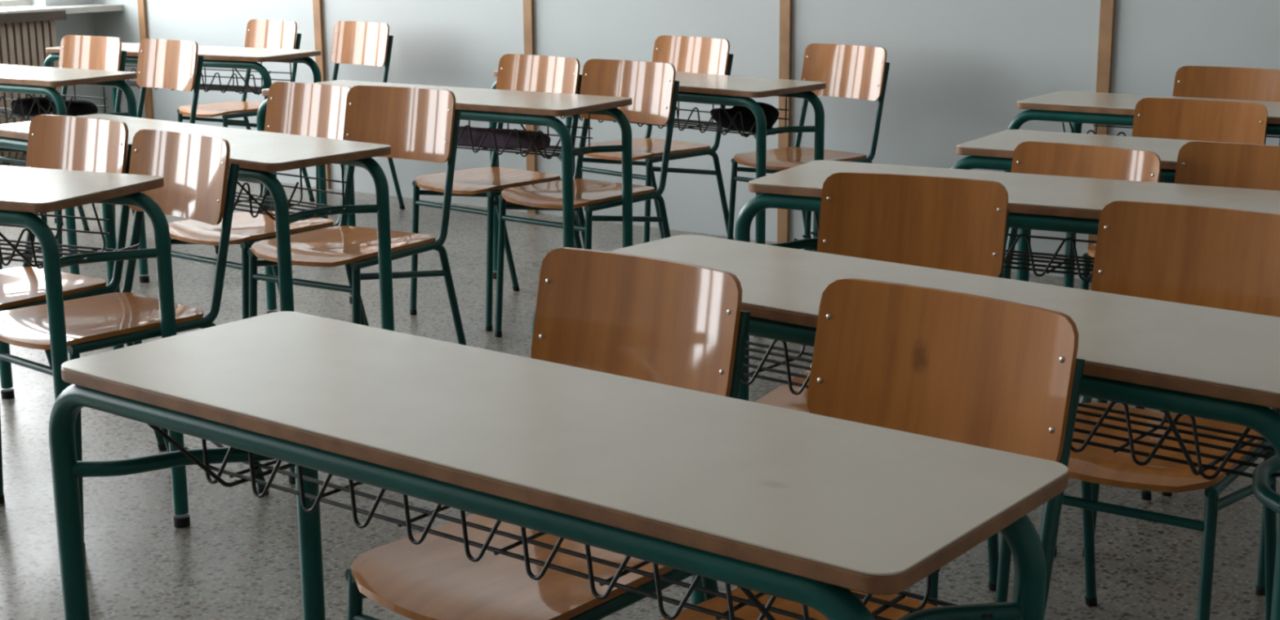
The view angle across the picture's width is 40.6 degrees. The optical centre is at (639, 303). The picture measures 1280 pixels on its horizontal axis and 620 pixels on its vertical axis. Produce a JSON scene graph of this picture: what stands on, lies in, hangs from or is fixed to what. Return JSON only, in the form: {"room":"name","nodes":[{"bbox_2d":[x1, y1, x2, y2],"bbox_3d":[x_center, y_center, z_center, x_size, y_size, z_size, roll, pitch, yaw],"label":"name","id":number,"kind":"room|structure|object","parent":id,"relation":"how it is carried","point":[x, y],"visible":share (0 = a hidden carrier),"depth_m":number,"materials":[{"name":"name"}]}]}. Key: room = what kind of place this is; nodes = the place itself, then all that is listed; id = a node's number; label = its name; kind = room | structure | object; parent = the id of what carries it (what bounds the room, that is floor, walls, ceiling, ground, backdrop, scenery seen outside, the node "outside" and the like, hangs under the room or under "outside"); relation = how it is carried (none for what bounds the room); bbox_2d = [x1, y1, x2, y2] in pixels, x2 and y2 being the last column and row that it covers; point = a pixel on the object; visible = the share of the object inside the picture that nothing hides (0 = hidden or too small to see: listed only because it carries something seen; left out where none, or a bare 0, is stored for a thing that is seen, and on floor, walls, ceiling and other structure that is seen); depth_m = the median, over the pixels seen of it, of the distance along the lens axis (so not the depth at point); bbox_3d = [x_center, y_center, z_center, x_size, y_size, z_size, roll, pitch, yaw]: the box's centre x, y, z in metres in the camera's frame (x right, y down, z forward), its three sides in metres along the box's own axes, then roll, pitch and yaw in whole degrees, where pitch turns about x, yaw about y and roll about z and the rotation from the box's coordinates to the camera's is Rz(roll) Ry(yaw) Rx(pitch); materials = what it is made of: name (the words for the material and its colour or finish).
{"room":"classroom","nodes":[
{"label":"classroom","id":0,"kind":"room"},
{"bbox_2d":[0,0,102,167],"bbox_3d":[-5.844,-1.498,5.362,0.280,3.250,9.600,9,16,35],"label":"wall","id":1,"kind":"structure","parent":0,"point":[75,24],"depth_m":9.19,"materials":[{"name":"paint"}]},
{"bbox_2d":[0,0,32,7],"bbox_3d":[-3.874,-2.385,7.970,0.060,2.100,2.250,9,16,35],"label":"window","id":2,"kind":"structure","parent":1,"relation":"in","point":[3,3],"depth_m":8.99,"materials":[{"name":"paint"}]},
{"bbox_2d":[0,20,61,166],"bbox_3d":[-3.586,-0.908,8.228,0.148,0.800,2.032,9,16,35],"label":"radiator","id":3,"kind":"object","parent":1,"relation":"attached to","point":[21,43],"visible":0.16,"depth_m":8.72,"materials":[{"name":"metal"}]},
{"bbox_2d":[0,3,123,23],"bbox_3d":[-5.622,-0.682,5.393,0.246,0.058,9.588,9,16,35],"label":"trim","id":4,"kind":"structure","parent":1,"relation":"attached to","point":[16,15],"depth_m":8.78,"materials":[{"name":"stone"}]},
{"bbox_2d":[0,180,1279,619],"bbox_3d":[-1.864,0.750,2.943,10.100,0.120,10.000,9,16,35],"label":"floor","id":5,"kind":"structure","parent":0,"point":[237,558],"depth_m":3.85,"materials":[{"name":"stone"}]},
{"bbox_2d":[0,35,134,259],"bbox_3d":[-2.338,-0.641,6.950,0.381,0.834,0.514,8,15,33],"label":"chair","id":6,"kind":"object","parent":5,"relation":"on","point":[77,51],"visible":0.27,"depth_m":7.04,"materials":[{"name":"brown wood"}]},
{"bbox_2d":[0,64,149,283],"bbox_3d":[-2.404,-0.489,6.434,1.245,0.760,0.380,7,15,31],"label":"school desk","id":7,"kind":"object","parent":5,"relation":"on","point":[23,79],"visible":0.55,"depth_m":6.13,"materials":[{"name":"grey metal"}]},
{"bbox_2d":[10,96,53,115],"bbox_3d":[-2.216,-0.725,6.318,0.151,0.060,0.136,7,15,31],"label":"bag","id":8,"kind":"object","parent":7,"relation":"in","point":[27,102],"visible":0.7,"depth_m":6.27,"materials":[{"name":"black fabric"}]},
{"bbox_2d":[0,84,107,120],"bbox_3d":[-2.408,-0.749,6.357,1.112,0.118,0.312,7,15,31],"label":"wire basket","id":9,"kind":"object","parent":7,"relation":"on","point":[50,92],"depth_m":6.13,"materials":[{"name":"black metal"}]},
{"bbox_2d":[49,100,97,115],"bbox_3d":[-2.039,-0.700,6.204,0.181,0.061,0.135,7,15,31],"label":"bag","id":10,"kind":"object","parent":7,"relation":"in","point":[77,108],"visible":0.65,"depth_m":6.15,"materials":[{"name":"black fabric"}]},
{"bbox_2d":[0,114,167,504],"bbox_3d":[-1.482,-0.011,4.154,0.379,0.829,0.511,8,15,34],"label":"chair","id":11,"kind":"object","parent":5,"relation":"on","point":[60,142],"visible":0.55,"depth_m":4.21,"materials":[{"name":"brown wood"}]},
{"bbox_2d":[0,165,190,563],"bbox_3d":[-1.624,0.087,3.868,1.287,0.760,0.380,5,14,23],"label":"school desk","id":12,"kind":"object","parent":5,"relation":"on","point":[24,191],"visible":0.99,"depth_m":3.64,"materials":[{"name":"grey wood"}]},
{"bbox_2d":[0,203,141,269],"bbox_3d":[-1.645,-0.174,3.800,1.112,0.118,0.312,5,14,23],"label":"wire basket","id":13,"kind":"object","parent":12,"relation":"on","point":[32,224],"depth_m":3.62,"materials":[{"name":"black metal"}]},
{"bbox_2d":[0,128,269,551],"bbox_3d":[-1.166,0.057,3.846,0.379,0.829,0.511,11,17,40],"label":"chair","id":14,"kind":"object","parent":5,"relation":"on","point":[193,168],"visible":0.81,"depth_m":3.83,"materials":[{"name":"brown wood"}]},
{"bbox_2d":[56,38,218,257],"bbox_3d":[-1.962,-0.584,6.681,0.382,0.836,0.516,10,16,39],"label":"chair","id":15,"kind":"object","parent":5,"relation":"on","point":[167,64],"visible":0.54,"depth_m":6.76,"materials":[{"name":"brown wood"}]},
{"bbox_2d":[43,42,328,223],"bbox_3d":[-1.927,-0.698,7.342,1.245,0.760,0.380,6,14,27],"label":"school desk","id":16,"kind":"object","parent":5,"relation":"on","point":[214,56],"visible":0.38,"depth_m":7.12,"materials":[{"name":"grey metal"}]},
{"bbox_2d":[123,62,293,94],"bbox_3d":[-1.931,-0.959,7.265,1.112,0.118,0.312,6,14,27],"label":"wire basket","id":17,"kind":"object","parent":16,"relation":"on","point":[256,66],"depth_m":7.14,"materials":[{"name":"black metal"}]},
{"bbox_2d":[0,114,394,484],"bbox_3d":[-1.184,-0.059,4.501,1.245,0.760,0.380,10,16,37],"label":"school desk","id":18,"kind":"object","parent":5,"relation":"on","point":[257,153],"visible":0.4,"depth_m":4.19,"materials":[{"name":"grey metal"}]},
{"bbox_2d":[21,150,368,220],"bbox_3d":[-1.190,-0.320,4.424,1.112,0.118,0.312,10,16,37],"label":"wire basket","id":19,"kind":"object","parent":18,"relation":"on","point":[316,212],"depth_m":4.19,"materials":[{"name":"black metal"}]},
{"bbox_2d":[177,18,315,201],"bbox_3d":[-1.828,-0.866,7.925,0.381,0.834,0.514,11,17,40],"label":"chair","id":20,"kind":"object","parent":5,"relation":"on","point":[261,33],"visible":0.52,"depth_m":7.96,"materials":[{"name":"brown wood"}]},
{"bbox_2d":[168,81,368,326],"bbox_3d":[-1.078,-0.197,4.962,0.379,0.829,0.511,10,16,38],"label":"chair","id":21,"kind":"object","parent":5,"relation":"on","point":[300,108],"visible":0.52,"depth_m":4.98,"materials":[{"name":"brown wood"}]},
{"bbox_2d":[247,84,466,345],"bbox_3d":[-0.756,-0.134,4.632,0.388,0.848,0.523,7,15,31],"label":"chair","id":22,"kind":"object","parent":5,"relation":"on","point":[420,124],"visible":0.81,"depth_m":4.65,"materials":[{"name":"brown wood"}]},
{"bbox_2d":[315,20,404,217],"bbox_3d":[-1.376,-0.818,7.688,0.383,0.838,0.517,10,17,40],"label":"chair","id":23,"kind":"object","parent":5,"relation":"on","point":[355,42],"visible":0.52,"depth_m":7.77,"materials":[{"name":"brown wood"}]},
{"bbox_2d":[256,80,632,313],"bbox_3d":[-0.624,-0.286,5.484,1.245,0.760,0.380,8,15,32],"label":"school desk","id":24,"kind":"object","parent":5,"relation":"on","point":[481,104],"visible":0.45,"depth_m":5.20,"materials":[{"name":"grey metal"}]},
{"bbox_2d":[457,126,550,148],"bbox_3d":[-0.458,-0.519,5.375,0.414,0.052,0.126,8,15,32],"label":"cloth bundle","id":25,"kind":"object","parent":24,"relation":"in","point":[502,135],"visible":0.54,"depth_m":5.30,"materials":[{"name":"black fabric"}]},
{"bbox_2d":[457,114,599,159],"bbox_3d":[-0.628,-0.546,5.407,1.112,0.118,0.312,8,15,32],"label":"wire basket","id":26,"kind":"object","parent":24,"relation":"on","point":[553,123],"depth_m":5.16,"materials":[{"name":"black metal"}]},
{"bbox_2d":[409,53,582,331],"bbox_3d":[-0.468,-0.386,5.749,0.385,0.842,0.519,10,17,40],"label":"chair","id":27,"kind":"object","parent":5,"relation":"on","point":[516,72],"visible":0.72,"depth_m":5.75,"materials":[{"name":"brown wood"}]},
{"bbox_2d":[345,247,750,619],"bbox_3d":[-0.125,0.377,2.408,0.378,0.827,0.510,10,16,38],"label":"chair","id":28,"kind":"object","parent":5,"relation":"on","point":[655,320],"visible":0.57,"depth_m":2.40,"materials":[{"name":"brown wood"}]},
{"bbox_2d":[48,311,1068,619],"bbox_3d":[-0.161,0.488,2.057,1.240,0.760,0.380,9,16,37],"label":"school desk","id":29,"kind":"object","parent":5,"relation":"on","point":[806,509],"visible":1,"depth_m":1.85,"materials":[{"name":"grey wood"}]},
{"bbox_2d":[147,424,1004,619],"bbox_3d":[-0.157,0.229,1.973,1.112,0.118,0.312,9,16,37],"label":"wire basket","id":30,"kind":"object","parent":29,"relation":"on","point":[239,451],"depth_m":1.86,"materials":[{"name":"black metal"}]},
{"bbox_2d":[494,58,679,337],"bbox_3d":[-0.160,-0.324,5.451,0.387,0.847,0.522,10,16,38],"label":"chair","id":31,"kind":"object","parent":5,"relation":"on","point":[652,87],"visible":0.86,"depth_m":5.45,"materials":[{"name":"brown wood"}]},
{"bbox_2d":[573,35,733,248],"bbox_3d":[0.054,-0.548,6.424,0.390,0.852,0.525,12,18,43],"label":"chair","id":32,"kind":"object","parent":5,"relation":"on","point":[700,55],"visible":0.55,"depth_m":6.42,"materials":[{"name":"brown wood"}]},
{"bbox_2d":[488,64,826,279],"bbox_3d":[0.041,-0.407,5.996,1.245,0.760,0.380,11,17,40],"label":"school desk","id":33,"kind":"object","parent":5,"relation":"on","point":[694,87],"visible":0.51,"depth_m":5.63,"materials":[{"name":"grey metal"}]},
{"bbox_2d":[552,97,794,137],"bbox_3d":[0.034,-0.667,5.920,1.112,0.118,0.312,11,17,40],"label":"wire basket","id":34,"kind":"object","parent":33,"relation":"on","point":[749,104],"depth_m":5.67,"materials":[{"name":"black metal"}]},
{"bbox_2d":[710,102,778,132],"bbox_3d":[0.343,-0.625,5.733,0.237,0.088,0.146,11,17,40],"label":"bag","id":35,"kind":"object","parent":33,"relation":"in","point":[771,113],"visible":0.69,"depth_m":5.67,"materials":[{"name":"black fabric"}]},
{"bbox_2d":[727,43,889,251],"bbox_3d":[0.608,-0.498,6.224,0.381,0.834,0.514,12,18,43],"label":"chair","id":36,"kind":"object","parent":5,"relation":"on","point":[847,71],"visible":0.81,"depth_m":6.24,"materials":[{"name":"brown wood"}]},
{"bbox_2d":[660,278,1084,619],"bbox_3d":[0.246,0.436,2.103,0.385,0.842,0.519,11,17,41],"label":"chair","id":37,"kind":"object","parent":5,"relation":"on","point":[978,371],"visible":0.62,"depth_m":2.17,"materials":[{"name":"brown wood"}]},
{"bbox_2d":[736,172,1008,606],"bbox_3d":[0.436,0.201,3.182,0.374,0.819,0.505,6,14,25],"label":"chair","id":38,"kind":"object","parent":5,"relation":"on","point":[957,224],"visible":0.37,"depth_m":3.28,"materials":[{"name":"brown wood"}]},
{"bbox_2d":[531,234,1279,619],"bbox_3d":[0.417,0.361,2.599,1.245,0.760,0.380,10,16,39],"label":"school desk","id":39,"kind":"object","parent":5,"relation":"on","point":[1181,359],"visible":0.34,"depth_m":2.34,"materials":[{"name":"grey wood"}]},
{"bbox_2d":[741,339,1279,479],"bbox_3d":[0.410,0.101,2.522,1.112,0.118,0.312,10,16,39],"label":"wire basket","id":40,"kind":"object","parent":39,"relation":"on","point":[1269,468],"depth_m":2.30,"materials":[{"name":"black metal"}]},
{"bbox_2d":[734,160,1279,400],"bbox_3d":[0.828,0.142,3.551,1.245,0.760,0.380,7,15,28],"label":"school desk","id":41,"kind":"object","parent":5,"relation":"on","point":[1045,202],"visible":0.25,"depth_m":3.50,"materials":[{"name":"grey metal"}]},
{"bbox_2d":[793,211,1096,281],"bbox_3d":[0.825,-0.118,3.474,1.112,0.118,0.312,7,15,28],"label":"wire basket","id":42,"kind":"object","parent":41,"relation":"on","point":[808,242],"depth_m":3.49,"materials":[{"name":"black metal"}]},
{"bbox_2d":[1003,141,1164,557],"bbox_3d":[0.866,0.074,3.776,0.365,0.798,0.492,10,17,40],"label":"chair","id":43,"kind":"object","parent":5,"relation":"on","point":[1037,157],"visible":0.2,"depth_m":3.86,"materials":[{"name":"brown wood"}]},
{"bbox_2d":[950,129,1279,281],"bbox_3d":[1.349,0.025,4.049,1.245,0.760,0.380,7,15,31],"label":"school desk","id":44,"kind":"object","parent":5,"relation":"on","point":[995,151],"visible":0.07,"depth_m":4.14,"materials":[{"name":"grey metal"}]},
{"bbox_2d":[995,200,1279,619],"bbox_3d":[0.873,0.258,2.966,0.365,0.798,0.492,8,15,34],"label":"chair","id":45,"kind":"object","parent":5,"relation":"on","point":[1226,259],"visible":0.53,"depth_m":3.01,"materials":[{"name":"brown wood"}]},
{"bbox_2d":[1004,90,1279,288],"bbox_3d":[1.691,-0.184,4.962,1.245,0.760,0.380,8,15,33],"label":"school desk","id":46,"kind":"object","parent":5,"relation":"on","point":[1077,108],"visible":0.25,"depth_m":5.02,"materials":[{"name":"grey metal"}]},
{"bbox_2d":[1062,122,1279,146],"bbox_3d":[1.686,-0.445,4.886,1.112,0.118,0.312,8,15,33],"label":"wire basket","id":47,"kind":"object","parent":46,"relation":"on","point":[1076,127],"depth_m":4.98,"materials":[{"name":"black metal"}]},
{"bbox_2d":[1080,97,1267,420],"bbox_3d":[1.419,-0.122,4.613,0.367,0.803,0.495,8,15,32],"label":"chair","id":48,"kind":"object","parent":5,"relation":"on","point":[1188,119],"visible":0.25,"depth_m":4.70,"materials":[{"name":"brown wood"}]},
{"bbox_2d":[1082,141,1279,595],"bbox_3d":[1.203,0.106,3.575,0.375,0.821,0.506,9,16,35],"label":"chair","id":49,"kind":"object","parent":5,"relation":"on","point":[1206,163],"visible":0.18,"depth_m":3.69,"materials":[{"name":"brown wood"}]},
{"bbox_2d":[1168,65,1279,183],"bbox_3d":[1.736,-0.296,5.323,0.377,0.824,0.508,9,16,35],"label":"chair","id":50,"kind":"object","parent":5,"relation":"on","point":[1190,81],"visible":0.13,"depth_m":5.42,"materials":[{"name":"brown wood"}]},
{"bbox_2d":[93,0,1279,279],"bbox_3d":[0.982,-1.790,6.436,10.100,3.250,0.180,9,16,35],"label":"wall","id":51,"kind":"structure","parent":0,"point":[959,70],"depth_m":6.87,"materials":[{"name":"paint"}]},
{"bbox_2d":[137,0,154,119],"bbox_3d":[-2.598,-2.308,8.837,0.046,3.248,0.019,9,16,35],"label":"trim","id":52,"kind":"structure","parent":51,"relation":"attached to","point":[142,12],"depth_m":9.03,"materials":[{"name":"brown wood"}]},
{"bbox_2d":[312,0,330,189],"bbox_3d":[-1.544,-2.147,8.095,0.046,3.248,0.019,9,16,35],"label":"trim","id":53,"kind":"structure","parent":51,"relation":"attached to","point":[317,4],"depth_m":8.29,"materials":[{"name":"brown wood"}]},
{"bbox_2d":[523,0,537,213],"bbox_3d":[-0.489,-1.987,7.353,0.046,3.248,0.019,9,16,35],"label":"trim","id":54,"kind":"structure","parent":51,"relation":"attached to","point":[528,5],"depth_m":7.53,"materials":[{"name":"brown wood"}]},
{"bbox_2d":[777,0,792,243],"bbox_3d":[0.566,-1.826,6.610,0.046,3.248,0.019,9,16,35],"label":"trim","id":55,"kind":"structure","parent":51,"relation":"attached to","point":[785,6],"depth_m":6.82,"materials":[{"name":"brown wood"}]},
{"bbox_2d":[1088,0,1115,273],"bbox_3d":[1.621,-1.665,5.868,0.046,3.248,0.019,9,16,35],"label":"trim","id":56,"kind":"structure","parent":51,"relation":"attached to","point":[1105,31],"depth_m":6.04,"materials":[{"name":"brown wood"}]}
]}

